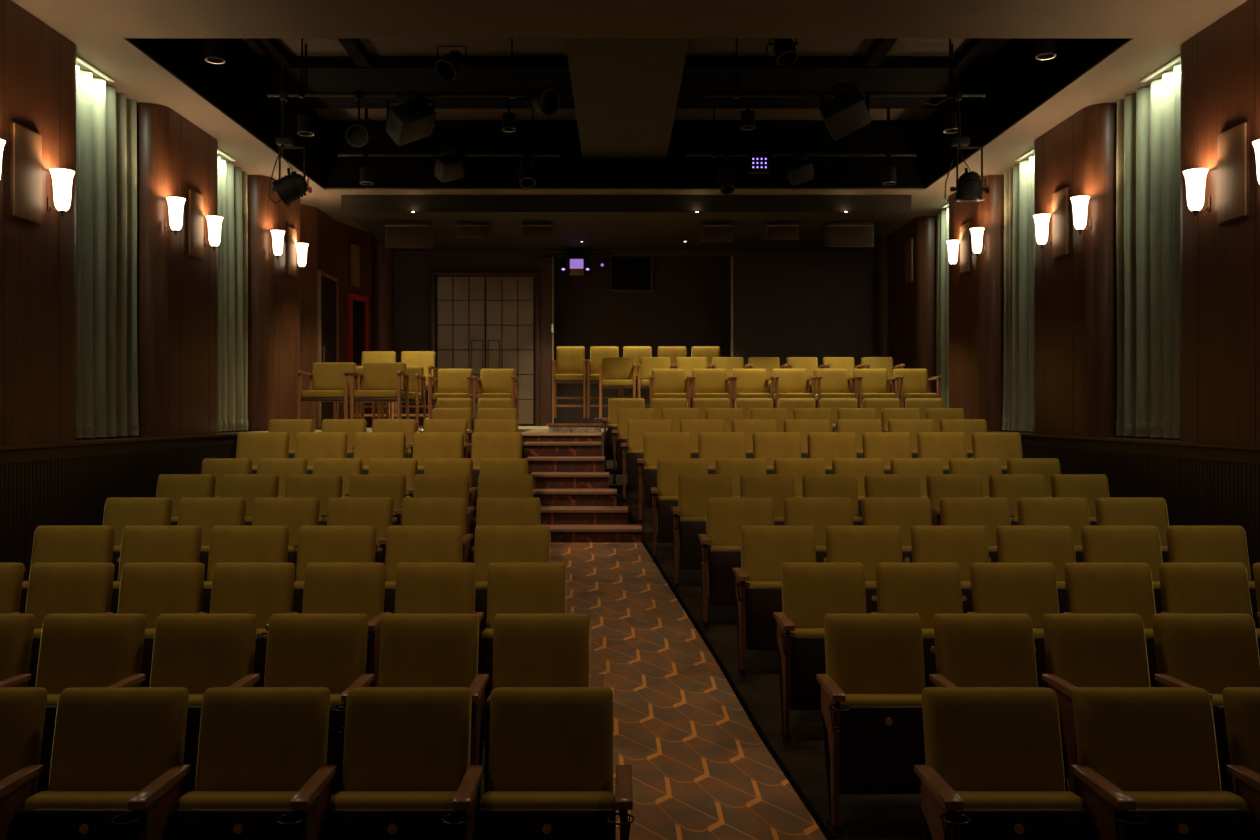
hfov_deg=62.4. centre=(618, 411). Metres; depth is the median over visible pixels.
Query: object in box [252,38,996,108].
ceiling
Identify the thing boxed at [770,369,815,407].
armchair
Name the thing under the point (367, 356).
armchair
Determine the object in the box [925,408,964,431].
seat
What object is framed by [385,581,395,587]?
seat cushion
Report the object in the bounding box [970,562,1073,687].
seat
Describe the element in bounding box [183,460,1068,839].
floor
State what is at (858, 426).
seat
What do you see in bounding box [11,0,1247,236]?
ceiling
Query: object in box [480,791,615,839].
seat cushion
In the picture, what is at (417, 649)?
seat
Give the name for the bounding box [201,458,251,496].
seat
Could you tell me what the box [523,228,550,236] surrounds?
grille
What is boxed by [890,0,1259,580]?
wall
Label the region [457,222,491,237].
air vent
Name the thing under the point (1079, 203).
wall sconce
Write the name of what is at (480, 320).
door
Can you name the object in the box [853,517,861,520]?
seat cushion
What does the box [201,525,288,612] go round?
seat
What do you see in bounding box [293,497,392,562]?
seat
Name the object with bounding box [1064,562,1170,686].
seat
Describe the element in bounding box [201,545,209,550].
seat cushion
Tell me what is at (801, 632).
seat cushion
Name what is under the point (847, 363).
armchair
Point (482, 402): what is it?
seat
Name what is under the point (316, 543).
seat
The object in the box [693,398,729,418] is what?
seat
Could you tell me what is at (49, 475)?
wall
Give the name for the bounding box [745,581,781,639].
seat cushion
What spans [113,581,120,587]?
seat cushion
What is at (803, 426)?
seat
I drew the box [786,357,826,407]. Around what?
armchair
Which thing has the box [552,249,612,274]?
projector
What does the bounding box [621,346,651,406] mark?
armchair
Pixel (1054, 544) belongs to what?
seat
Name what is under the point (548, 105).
spotlight
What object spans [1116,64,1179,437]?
curtain
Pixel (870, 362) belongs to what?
armchair
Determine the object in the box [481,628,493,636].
seat cushion
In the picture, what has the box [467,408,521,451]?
seat
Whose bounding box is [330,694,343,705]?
seat cushion
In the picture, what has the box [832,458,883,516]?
seat
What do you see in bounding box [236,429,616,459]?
platform
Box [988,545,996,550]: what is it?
seat cushion
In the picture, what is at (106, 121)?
curtain
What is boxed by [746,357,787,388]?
armchair
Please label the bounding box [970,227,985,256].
wall sconce
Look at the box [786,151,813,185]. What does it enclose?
stage light
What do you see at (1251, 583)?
seat cushion
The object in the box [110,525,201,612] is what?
seat
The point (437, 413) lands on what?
seat
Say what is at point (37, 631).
seat cushion
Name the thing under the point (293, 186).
lamp
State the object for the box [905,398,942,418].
seat
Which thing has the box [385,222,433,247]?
upper cabinet
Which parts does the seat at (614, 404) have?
backrest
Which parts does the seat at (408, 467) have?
backrest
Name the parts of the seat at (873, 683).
armrest, backrest, armrest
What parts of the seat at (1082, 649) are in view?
backrest, armrest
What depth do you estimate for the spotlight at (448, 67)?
10.54 m
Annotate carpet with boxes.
[550,543,826,839]
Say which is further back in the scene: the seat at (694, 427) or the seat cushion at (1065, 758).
the seat at (694, 427)
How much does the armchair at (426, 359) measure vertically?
1.129 m
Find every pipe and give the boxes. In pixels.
[267,38,545,98]
[338,109,559,156]
[686,109,915,156]
[702,38,985,98]
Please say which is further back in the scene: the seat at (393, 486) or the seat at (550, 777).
the seat at (393, 486)
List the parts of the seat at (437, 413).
backrest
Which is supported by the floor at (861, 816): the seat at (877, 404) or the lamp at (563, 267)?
the seat at (877, 404)
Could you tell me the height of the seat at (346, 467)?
0.860 m
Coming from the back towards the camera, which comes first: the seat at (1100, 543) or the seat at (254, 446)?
the seat at (254, 446)
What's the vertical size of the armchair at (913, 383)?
0.820 m
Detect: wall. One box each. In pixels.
[0,0,372,580]
[392,237,876,425]
[554,256,730,422]
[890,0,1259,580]
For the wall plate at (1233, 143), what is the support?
attached to the wall at (1209, 474)
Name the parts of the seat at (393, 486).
backrest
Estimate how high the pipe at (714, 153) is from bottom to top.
0.662 m
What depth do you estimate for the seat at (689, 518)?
8.39 m
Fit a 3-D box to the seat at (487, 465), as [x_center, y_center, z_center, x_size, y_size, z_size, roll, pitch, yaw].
[-1.054,0.849,9.180,0.587,0.860,0.624,0,0,0]
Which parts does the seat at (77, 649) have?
armrest, backrest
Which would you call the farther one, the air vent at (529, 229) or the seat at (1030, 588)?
the air vent at (529, 229)
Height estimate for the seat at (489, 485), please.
0.860 m
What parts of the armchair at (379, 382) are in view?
leg, armrest, leg, seat, seat frame, backrest, leg, armrest, leg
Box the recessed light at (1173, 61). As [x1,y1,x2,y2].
[1140,55,1179,81]
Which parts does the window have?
frame, frame, frame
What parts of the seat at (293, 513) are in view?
backrest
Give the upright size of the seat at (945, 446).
0.860 m
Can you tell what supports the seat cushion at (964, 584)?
on the seat at (963, 545)
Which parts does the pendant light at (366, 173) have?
stem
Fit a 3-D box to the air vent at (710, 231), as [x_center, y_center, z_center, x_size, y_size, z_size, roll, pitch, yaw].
[1.404,-2.554,14.885,0.426,0.286,0.330,0,0,0]
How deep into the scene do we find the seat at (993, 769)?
3.79 m
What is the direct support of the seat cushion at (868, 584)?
on the seat at (868, 545)
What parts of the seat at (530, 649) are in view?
armrest, backrest, armrest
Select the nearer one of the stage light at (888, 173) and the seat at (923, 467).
the seat at (923, 467)
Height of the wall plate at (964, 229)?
0.644 m
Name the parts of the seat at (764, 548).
armrest, backrest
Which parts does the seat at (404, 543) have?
backrest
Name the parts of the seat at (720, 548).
armrest, backrest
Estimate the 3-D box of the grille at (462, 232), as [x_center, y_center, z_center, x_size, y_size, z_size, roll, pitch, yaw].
[-2.071,-2.548,14.743,0.414,0.120,0.011,0,0,0]
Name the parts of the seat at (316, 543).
backrest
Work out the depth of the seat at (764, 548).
6.55 m
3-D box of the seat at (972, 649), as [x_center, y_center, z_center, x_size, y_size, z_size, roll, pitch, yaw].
[1.721,1.365,4.580,0.517,0.860,0.624,0,0,0]
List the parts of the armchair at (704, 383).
leg, leg, backrest, seat, leg, leg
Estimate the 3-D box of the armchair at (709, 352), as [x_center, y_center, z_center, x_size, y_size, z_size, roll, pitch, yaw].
[1.372,-0.470,16.170,0.520,1.129,0.600,0,0,0]
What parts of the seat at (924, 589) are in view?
backrest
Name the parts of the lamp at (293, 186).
shutter handle, knob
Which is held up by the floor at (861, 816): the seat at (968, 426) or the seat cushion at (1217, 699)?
the seat at (968, 426)
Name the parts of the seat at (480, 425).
backrest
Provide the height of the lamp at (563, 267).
0.272 m
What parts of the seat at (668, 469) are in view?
armrest, backrest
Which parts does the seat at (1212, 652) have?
backrest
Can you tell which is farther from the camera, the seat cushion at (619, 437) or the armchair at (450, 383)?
the armchair at (450, 383)
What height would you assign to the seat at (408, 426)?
0.860 m
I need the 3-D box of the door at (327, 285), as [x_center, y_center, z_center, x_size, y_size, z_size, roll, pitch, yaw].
[-4.301,-0.901,15.425,0.087,2.270,0.990,0,0,0]
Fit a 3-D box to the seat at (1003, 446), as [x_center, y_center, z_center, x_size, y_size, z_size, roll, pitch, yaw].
[3.787,0.631,10.100,0.552,0.860,0.624,0,0,0]
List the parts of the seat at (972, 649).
backrest, armrest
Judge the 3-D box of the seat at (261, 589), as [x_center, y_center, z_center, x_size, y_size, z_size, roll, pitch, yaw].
[-2.058,1.261,5.500,0.530,0.860,0.624,0,0,0]
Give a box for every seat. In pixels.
[0,562,23,612]
[0,613,34,686]
[0,613,145,792]
[0,687,46,839]
[0,687,188,839]
[10,562,114,686]
[19,525,114,613]
[103,497,172,580]
[103,562,204,686]
[108,613,256,793]
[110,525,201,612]
[111,687,329,839]
[156,474,215,524]
[177,497,245,580]
[196,562,294,686]
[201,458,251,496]
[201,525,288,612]
[220,474,278,524]
[229,613,367,793]
[236,432,289,473]
[252,497,319,580]
[257,458,306,496]
[257,562,385,686]
[269,419,313,457]
[277,687,471,839]
[285,474,342,524]
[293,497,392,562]
[293,525,375,612]
[295,432,347,473]
[313,458,362,496]
[321,419,366,457]
[321,474,405,525]
[331,613,478,764]
[345,458,417,496]
[352,419,416,457]
[354,432,405,473]
[367,562,475,686]
[375,497,466,563]
[384,525,462,612]
[392,474,469,525]
[406,419,467,457]
[406,458,472,496]
[412,432,463,473]
[419,408,471,441]
[422,398,472,422]
[442,687,633,839]
[463,497,540,562]
[464,419,522,457]
[466,474,532,555]
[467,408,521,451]
[469,458,533,547]
[469,613,603,830]
[471,398,512,429]
[471,432,527,496]
[473,562,575,706]
[474,525,550,637]
[600,398,644,467]
[611,408,654,483]
[619,419,672,501]
[635,432,690,522]
[649,458,707,559]
[651,398,686,418]
[661,408,699,431]
[670,474,731,587]
[680,419,724,457]
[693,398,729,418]
[698,432,745,473]
[698,497,773,627]
[705,408,743,431]
[715,458,766,496]
[732,419,776,457]
[732,525,815,676]
[735,398,772,418]
[740,474,794,524]
[749,408,787,431]
[753,432,800,473]
[773,562,879,742]
[774,458,824,496]
[778,398,814,418]
[784,419,829,457]
[784,497,852,561]
[793,408,835,431]
[802,474,862,524]
[807,432,856,473]
[816,613,957,836]
[820,398,857,431]
[826,525,902,612]
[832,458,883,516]
[836,419,881,457]
[837,408,887,431]
[862,432,911,473]
[862,497,931,561]
[863,398,900,419]
[864,474,940,524]
[875,562,976,687]
[881,408,936,431]
[888,419,934,457]
[890,458,942,496]
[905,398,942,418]
[911,525,988,612]
[914,687,1145,839]
[917,432,966,473]
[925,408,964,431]
[926,474,1013,523]
[933,613,1077,794]
[939,497,1010,561]
[940,419,986,457]
[949,458,1001,496]
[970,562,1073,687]
[971,432,1022,473]
[988,474,1046,524]
[996,525,1075,612]
[1007,458,1060,496]
[1017,497,1089,561]
[1043,613,1221,779]
[1051,474,1108,524]
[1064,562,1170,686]
[1072,687,1259,839]
[1081,525,1162,613]
[1095,497,1168,562]
[1152,613,1259,792]
[1158,562,1259,658]
[1166,525,1259,627]
[1223,687,1259,839]
[1253,563,1259,621]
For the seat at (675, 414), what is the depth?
12.12 m
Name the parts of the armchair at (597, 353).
leg, seat, foot rail, foot rail, backrest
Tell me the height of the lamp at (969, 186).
1.145 m
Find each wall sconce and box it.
[0,139,5,176]
[47,168,74,215]
[164,197,185,234]
[204,216,222,249]
[269,230,284,258]
[295,243,308,269]
[946,240,959,266]
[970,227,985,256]
[1033,214,1051,248]
[1070,196,1091,233]
[1183,168,1210,215]
[1252,139,1259,183]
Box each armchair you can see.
[296,363,358,431]
[333,366,383,426]
[349,363,409,419]
[354,351,396,418]
[377,366,425,430]
[391,351,436,418]
[428,369,472,417]
[472,369,517,420]
[552,346,586,417]
[587,346,620,417]
[599,357,635,418]
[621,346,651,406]
[637,357,674,397]
[649,369,690,407]
[658,346,685,363]
[674,357,712,376]
[690,369,732,407]
[692,346,719,365]
[712,357,750,377]
[732,369,773,407]
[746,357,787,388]
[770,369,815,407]
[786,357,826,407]
[811,369,858,407]
[821,357,864,407]
[851,369,899,407]
[859,357,904,407]
[891,369,941,407]
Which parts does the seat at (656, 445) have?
armrest, backrest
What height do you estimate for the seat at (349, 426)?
0.860 m
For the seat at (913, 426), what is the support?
on the floor at (861, 816)
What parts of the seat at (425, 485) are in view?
armrest, backrest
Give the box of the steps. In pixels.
[521,430,641,542]
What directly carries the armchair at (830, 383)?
on the boards
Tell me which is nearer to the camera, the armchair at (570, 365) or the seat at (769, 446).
the seat at (769, 446)
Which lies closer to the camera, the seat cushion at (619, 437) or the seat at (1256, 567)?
the seat at (1256, 567)
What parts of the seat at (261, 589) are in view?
backrest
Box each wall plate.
[10,121,41,225]
[188,188,203,260]
[287,225,296,277]
[349,243,359,286]
[905,238,913,283]
[960,221,969,274]
[1052,186,1068,259]
[1217,120,1248,225]
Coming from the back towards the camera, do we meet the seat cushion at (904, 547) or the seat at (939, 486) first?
the seat at (939, 486)
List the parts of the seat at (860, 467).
backrest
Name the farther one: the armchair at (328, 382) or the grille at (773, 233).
the grille at (773, 233)
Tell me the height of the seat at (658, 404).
0.860 m
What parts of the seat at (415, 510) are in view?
armrest, backrest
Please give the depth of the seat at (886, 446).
10.27 m
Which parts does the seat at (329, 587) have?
backrest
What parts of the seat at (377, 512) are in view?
backrest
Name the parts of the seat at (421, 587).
armrest, backrest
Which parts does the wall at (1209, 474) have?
timber panel, timber panel, timber panel, timber panel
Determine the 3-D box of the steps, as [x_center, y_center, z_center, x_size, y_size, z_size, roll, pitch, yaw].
[-0.548,0.836,11.650,1.184,1.204,3.999,0,0,-6]
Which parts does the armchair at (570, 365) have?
leg, leg, seat, seat frame, foot rail, foot rail, backrest, leg, leg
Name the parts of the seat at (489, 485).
armrest, backrest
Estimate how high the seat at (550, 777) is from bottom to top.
0.860 m
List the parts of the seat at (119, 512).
backrest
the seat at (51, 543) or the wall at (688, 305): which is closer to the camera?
the seat at (51, 543)
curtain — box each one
[76,65,138,437]
[218,156,247,430]
[936,207,948,407]
[1002,156,1033,430]
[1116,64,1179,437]
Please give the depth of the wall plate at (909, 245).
15.94 m
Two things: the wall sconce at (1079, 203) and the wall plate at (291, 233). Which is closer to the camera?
the wall sconce at (1079, 203)
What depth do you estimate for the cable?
10.59 m
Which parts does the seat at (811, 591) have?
armrest, backrest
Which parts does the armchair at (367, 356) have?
foot rail, foot rail, backrest, leg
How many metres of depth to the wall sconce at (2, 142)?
7.00 m
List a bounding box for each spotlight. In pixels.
[344,90,373,147]
[435,45,467,81]
[516,151,537,187]
[524,80,559,115]
[716,151,735,194]
[768,38,797,66]
[1035,38,1056,59]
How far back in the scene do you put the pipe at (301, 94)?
10.53 m
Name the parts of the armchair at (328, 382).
leg, armrest, leg, seat, seat frame, backrest, leg, leg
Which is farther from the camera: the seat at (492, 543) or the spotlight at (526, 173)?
the spotlight at (526, 173)
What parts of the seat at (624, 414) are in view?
backrest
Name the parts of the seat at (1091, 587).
backrest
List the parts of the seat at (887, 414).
backrest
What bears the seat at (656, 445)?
on the floor at (861, 816)
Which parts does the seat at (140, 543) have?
backrest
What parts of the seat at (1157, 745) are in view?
backrest, armrest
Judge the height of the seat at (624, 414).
0.860 m
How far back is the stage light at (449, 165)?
12.92 m
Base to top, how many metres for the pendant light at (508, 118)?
0.490 m
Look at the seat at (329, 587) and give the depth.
5.67 m
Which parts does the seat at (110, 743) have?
armrest, backrest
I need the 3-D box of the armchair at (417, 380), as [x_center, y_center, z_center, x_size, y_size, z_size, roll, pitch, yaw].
[-2.734,-0.176,13.120,0.520,0.820,0.600,0,0,0]
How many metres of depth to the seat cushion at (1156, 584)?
6.42 m
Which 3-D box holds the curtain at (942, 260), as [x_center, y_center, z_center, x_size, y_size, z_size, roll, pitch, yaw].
[4.747,-1.354,14.844,0.178,3.154,1.330,0,0,1]
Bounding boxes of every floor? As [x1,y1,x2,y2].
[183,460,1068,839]
[594,418,607,428]
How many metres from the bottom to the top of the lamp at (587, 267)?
0.272 m
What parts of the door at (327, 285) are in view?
frame, handle, frame, frame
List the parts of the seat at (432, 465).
backrest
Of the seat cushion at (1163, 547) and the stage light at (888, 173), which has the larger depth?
the stage light at (888, 173)
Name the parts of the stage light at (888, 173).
stem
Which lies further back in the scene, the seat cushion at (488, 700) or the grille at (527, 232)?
the grille at (527, 232)
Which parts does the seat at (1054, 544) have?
backrest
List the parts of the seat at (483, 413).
backrest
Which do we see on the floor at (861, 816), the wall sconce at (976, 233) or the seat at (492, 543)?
the seat at (492, 543)
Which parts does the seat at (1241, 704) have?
backrest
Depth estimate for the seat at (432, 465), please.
9.37 m
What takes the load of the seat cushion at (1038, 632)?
on the seat at (1030, 588)
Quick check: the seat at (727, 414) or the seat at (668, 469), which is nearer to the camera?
the seat at (668, 469)
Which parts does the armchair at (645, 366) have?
leg, seat, backrest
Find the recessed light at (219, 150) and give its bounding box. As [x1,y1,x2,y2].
[218,148,235,160]
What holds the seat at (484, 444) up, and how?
on the floor at (861, 816)
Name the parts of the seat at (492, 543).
backrest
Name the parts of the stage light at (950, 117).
stem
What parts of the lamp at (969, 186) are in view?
shutter handle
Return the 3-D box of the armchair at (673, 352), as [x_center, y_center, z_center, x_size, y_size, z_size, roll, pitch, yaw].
[0.836,-0.470,16.170,0.520,1.129,0.600,0,0,0]
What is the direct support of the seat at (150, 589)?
on the floor at (861, 816)
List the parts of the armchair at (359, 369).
leg, backrest, leg, leg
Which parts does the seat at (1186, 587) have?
backrest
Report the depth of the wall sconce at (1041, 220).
10.71 m
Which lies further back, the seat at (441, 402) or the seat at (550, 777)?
the seat at (441, 402)
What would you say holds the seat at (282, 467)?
on the floor at (861, 816)
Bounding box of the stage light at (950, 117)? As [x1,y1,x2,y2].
[943,44,960,133]
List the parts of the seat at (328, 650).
armrest, backrest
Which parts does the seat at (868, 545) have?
backrest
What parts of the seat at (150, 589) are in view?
backrest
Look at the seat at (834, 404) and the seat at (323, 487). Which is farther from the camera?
the seat at (834, 404)
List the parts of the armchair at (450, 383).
leg, armrest, leg, seat, backrest, leg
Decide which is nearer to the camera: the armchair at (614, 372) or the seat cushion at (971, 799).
the seat cushion at (971, 799)
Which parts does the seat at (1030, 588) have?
backrest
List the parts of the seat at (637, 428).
backrest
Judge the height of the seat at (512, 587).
0.860 m
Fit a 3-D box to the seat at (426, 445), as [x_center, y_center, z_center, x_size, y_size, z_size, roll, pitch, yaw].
[-1.841,0.631,10.100,0.612,0.860,0.624,0,0,0]
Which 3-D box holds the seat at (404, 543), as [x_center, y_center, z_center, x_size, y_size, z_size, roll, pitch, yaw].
[-1.289,1.157,6.420,0.592,0.860,0.624,0,0,0]
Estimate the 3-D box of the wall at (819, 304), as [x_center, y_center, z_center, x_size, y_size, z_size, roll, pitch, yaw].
[0.075,-1.121,17.460,9.610,3.629,0.120,0,0,0]
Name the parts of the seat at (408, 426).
backrest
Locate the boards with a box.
[258,426,606,431]
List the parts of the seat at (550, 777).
armrest, backrest, armrest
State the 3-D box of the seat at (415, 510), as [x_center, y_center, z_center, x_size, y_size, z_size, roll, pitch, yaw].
[-1.389,1.052,7.340,0.569,0.860,0.624,0,0,0]
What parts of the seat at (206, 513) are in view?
backrest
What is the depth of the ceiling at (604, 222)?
14.36 m
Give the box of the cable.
[917,97,946,105]
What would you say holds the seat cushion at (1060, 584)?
on the seat at (1054, 544)
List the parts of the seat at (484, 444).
backrest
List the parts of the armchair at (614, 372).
leg, seat, seat frame, backrest, leg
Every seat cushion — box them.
[22,581,28,587]
[24,791,166,839]
[33,628,41,636]
[46,694,59,705]
[113,545,120,550]
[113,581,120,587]
[145,628,154,636]
[176,791,297,807]
[188,694,203,705]
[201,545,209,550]
[203,581,211,587]
[256,628,267,636]
[288,545,296,550]
[294,581,303,587]
[328,791,456,807]
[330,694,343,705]
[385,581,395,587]
[476,581,487,587]
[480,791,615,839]
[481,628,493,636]
[486,695,490,705]
[607,424,617,426]
[617,436,627,438]
[627,450,642,452]
[643,466,656,469]
[657,496,677,535]
[678,517,705,559]
[708,545,740,595]
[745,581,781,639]
[774,517,783,520]
[790,628,824,636]
[816,545,825,550]
[840,694,921,705]
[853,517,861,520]
[865,581,875,587]
[902,545,911,550]
[922,628,933,636]
[955,791,1085,807]
[961,581,970,587]
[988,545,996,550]
[1033,628,1043,636]
[1057,581,1065,587]
[1060,729,1068,779]
[1074,545,1082,550]
[1095,791,1246,839]
[1144,628,1153,636]
[1152,581,1159,587]
[1161,545,1167,550]
[1211,694,1223,705]
[1248,581,1254,587]
[1255,628,1259,636]
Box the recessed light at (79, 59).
[76,55,114,81]
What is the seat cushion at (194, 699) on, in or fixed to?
on the seat at (196, 652)
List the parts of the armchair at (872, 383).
leg, leg, backrest, seat, armrest, leg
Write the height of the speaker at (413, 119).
0.558 m
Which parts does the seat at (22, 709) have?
backrest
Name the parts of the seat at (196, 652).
armrest, backrest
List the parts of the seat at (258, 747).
armrest, backrest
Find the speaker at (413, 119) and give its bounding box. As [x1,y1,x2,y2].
[386,90,435,145]
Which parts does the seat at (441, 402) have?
backrest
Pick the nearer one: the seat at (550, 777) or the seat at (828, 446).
the seat at (550, 777)
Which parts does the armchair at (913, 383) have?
leg, leg, backrest, seat, armrest, leg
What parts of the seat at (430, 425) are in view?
backrest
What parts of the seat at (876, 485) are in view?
backrest, armrest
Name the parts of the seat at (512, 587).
armrest, backrest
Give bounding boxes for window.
[609,256,652,291]
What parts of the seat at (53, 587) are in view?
backrest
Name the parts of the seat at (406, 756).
armrest, backrest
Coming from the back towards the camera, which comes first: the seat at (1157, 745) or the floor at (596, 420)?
the floor at (596, 420)
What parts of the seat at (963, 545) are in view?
backrest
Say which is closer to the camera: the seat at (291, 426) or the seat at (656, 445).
the seat at (656, 445)
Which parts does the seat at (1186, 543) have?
backrest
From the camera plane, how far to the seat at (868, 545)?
6.59 m
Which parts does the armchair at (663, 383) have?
leg, backrest, seat, leg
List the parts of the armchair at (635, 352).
backrest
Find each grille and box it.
[386,228,428,246]
[458,228,487,236]
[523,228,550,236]
[704,228,731,240]
[768,228,797,238]
[829,228,872,245]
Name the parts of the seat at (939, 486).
backrest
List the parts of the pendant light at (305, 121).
stem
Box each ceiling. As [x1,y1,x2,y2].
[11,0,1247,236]
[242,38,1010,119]
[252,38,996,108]
[341,195,910,250]
[565,38,688,157]
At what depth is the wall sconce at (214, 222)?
10.82 m
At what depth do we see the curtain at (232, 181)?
12.27 m
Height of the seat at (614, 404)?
0.860 m
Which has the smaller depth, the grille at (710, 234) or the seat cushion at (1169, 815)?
the seat cushion at (1169, 815)
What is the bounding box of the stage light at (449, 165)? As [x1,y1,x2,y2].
[434,148,465,182]
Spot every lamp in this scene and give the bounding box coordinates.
[269,91,311,205]
[559,255,566,270]
[584,258,590,270]
[596,255,608,269]
[944,91,989,203]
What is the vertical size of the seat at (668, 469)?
0.860 m
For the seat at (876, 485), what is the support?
on the floor at (861, 816)
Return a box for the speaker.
[819,83,870,140]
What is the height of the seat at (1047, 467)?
0.860 m
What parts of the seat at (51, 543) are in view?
backrest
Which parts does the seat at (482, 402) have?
backrest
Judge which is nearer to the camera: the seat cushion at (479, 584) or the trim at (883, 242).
the seat cushion at (479, 584)
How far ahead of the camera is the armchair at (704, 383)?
14.02 m
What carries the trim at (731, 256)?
attached to the wall at (819, 304)
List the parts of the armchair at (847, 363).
backrest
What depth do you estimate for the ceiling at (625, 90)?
10.90 m
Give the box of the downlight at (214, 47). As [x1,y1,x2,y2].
[204,38,224,63]
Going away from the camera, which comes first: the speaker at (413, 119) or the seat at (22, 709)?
the seat at (22, 709)
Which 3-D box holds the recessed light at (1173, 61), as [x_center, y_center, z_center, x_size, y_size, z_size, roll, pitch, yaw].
[4.630,-2.926,8.825,0.050,0.015,0.750,0,0,0]
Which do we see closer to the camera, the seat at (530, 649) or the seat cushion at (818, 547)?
the seat at (530, 649)
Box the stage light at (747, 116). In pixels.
[741,100,754,129]
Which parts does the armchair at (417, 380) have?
leg, leg, seat frame, seat, backrest, leg, armrest, leg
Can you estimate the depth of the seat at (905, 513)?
7.51 m
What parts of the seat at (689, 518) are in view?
armrest, backrest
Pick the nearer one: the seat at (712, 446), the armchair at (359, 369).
the seat at (712, 446)
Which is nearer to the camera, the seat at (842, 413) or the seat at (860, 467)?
the seat at (860, 467)
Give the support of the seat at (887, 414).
on the floor at (861, 816)
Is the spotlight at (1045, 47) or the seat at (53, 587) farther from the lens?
the spotlight at (1045, 47)
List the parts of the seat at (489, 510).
armrest, backrest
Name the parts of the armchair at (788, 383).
leg, backrest, seat, leg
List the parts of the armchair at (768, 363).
backrest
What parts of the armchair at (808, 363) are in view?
backrest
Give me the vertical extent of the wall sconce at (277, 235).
0.345 m
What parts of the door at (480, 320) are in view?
frame, handle, frame, handle, frame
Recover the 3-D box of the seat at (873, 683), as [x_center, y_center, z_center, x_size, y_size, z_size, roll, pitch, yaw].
[1.169,1.365,4.580,0.598,0.860,0.624,0,0,0]
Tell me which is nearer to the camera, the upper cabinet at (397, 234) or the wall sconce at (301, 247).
the wall sconce at (301, 247)
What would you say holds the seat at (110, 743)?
on the floor at (861, 816)
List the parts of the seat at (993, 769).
armrest, backrest, armrest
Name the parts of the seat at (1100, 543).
backrest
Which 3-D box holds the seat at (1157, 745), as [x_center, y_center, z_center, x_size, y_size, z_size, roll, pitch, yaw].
[1.999,1.466,3.660,0.577,0.860,0.624,0,0,0]
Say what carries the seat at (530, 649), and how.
on the floor at (861, 816)
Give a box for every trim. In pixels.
[373,235,391,418]
[538,256,550,425]
[552,256,553,422]
[731,256,732,356]
[877,235,889,356]
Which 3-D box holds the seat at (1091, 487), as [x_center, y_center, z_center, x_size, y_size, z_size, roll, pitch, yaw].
[3.797,0.939,8.260,0.516,0.860,0.624,0,0,0]
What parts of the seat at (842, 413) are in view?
backrest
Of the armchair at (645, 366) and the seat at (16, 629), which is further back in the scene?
the armchair at (645, 366)
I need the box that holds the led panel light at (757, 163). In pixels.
[746,147,771,173]
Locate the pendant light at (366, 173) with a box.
[360,109,373,184]
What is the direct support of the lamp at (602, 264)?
attached to the projector
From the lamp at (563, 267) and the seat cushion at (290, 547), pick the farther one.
the lamp at (563, 267)
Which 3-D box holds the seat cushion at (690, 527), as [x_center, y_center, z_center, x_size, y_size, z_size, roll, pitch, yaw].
[0.704,1.021,8.302,0.457,0.374,0.147,0,0,0]
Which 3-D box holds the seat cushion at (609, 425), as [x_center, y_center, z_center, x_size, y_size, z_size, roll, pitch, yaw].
[0.095,0.338,12.902,0.479,0.374,0.147,0,0,0]
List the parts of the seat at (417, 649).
armrest, backrest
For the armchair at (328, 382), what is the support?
on the boards
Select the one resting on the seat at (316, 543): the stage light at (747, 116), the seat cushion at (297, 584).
the seat cushion at (297, 584)
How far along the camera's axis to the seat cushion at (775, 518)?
8.26 m
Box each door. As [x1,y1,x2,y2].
[317,270,338,427]
[431,272,539,425]
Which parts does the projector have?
plate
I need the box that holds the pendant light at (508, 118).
[502,100,515,131]
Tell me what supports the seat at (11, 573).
on the floor at (861, 816)
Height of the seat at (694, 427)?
0.860 m
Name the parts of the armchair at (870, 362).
backrest, armrest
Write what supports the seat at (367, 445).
on the floor at (861, 816)
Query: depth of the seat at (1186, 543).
6.59 m
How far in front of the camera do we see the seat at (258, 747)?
3.80 m
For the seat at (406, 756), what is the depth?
3.80 m
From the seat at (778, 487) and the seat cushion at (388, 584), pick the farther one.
the seat at (778, 487)
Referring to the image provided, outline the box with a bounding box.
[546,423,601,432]
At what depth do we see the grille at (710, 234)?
14.74 m
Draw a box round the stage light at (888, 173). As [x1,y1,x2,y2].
[882,109,895,184]
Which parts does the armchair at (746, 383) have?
leg, backrest, seat, leg, leg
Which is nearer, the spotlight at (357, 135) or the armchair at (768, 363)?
the spotlight at (357, 135)
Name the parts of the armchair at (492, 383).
leg, leg, seat, backrest, leg, leg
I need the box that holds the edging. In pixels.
[642,542,833,839]
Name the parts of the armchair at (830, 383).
leg, backrest, seat, leg, armrest, leg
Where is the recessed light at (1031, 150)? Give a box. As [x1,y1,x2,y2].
[1015,148,1033,160]
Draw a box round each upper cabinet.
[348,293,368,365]
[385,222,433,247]
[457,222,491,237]
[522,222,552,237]
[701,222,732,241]
[764,222,798,239]
[824,222,873,246]
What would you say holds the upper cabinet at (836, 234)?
attached to the ceiling at (604, 222)
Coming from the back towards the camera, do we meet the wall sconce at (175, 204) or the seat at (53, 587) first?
the wall sconce at (175, 204)
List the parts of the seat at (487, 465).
armrest, backrest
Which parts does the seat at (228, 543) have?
backrest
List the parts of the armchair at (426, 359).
leg, foot rail, foot rail, backrest, leg, leg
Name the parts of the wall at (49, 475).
timber panel, timber panel, timber panel, timber panel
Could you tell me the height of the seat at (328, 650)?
0.860 m
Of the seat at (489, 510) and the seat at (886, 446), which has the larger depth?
the seat at (886, 446)
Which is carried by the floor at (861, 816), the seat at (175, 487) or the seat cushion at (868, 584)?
the seat at (175, 487)

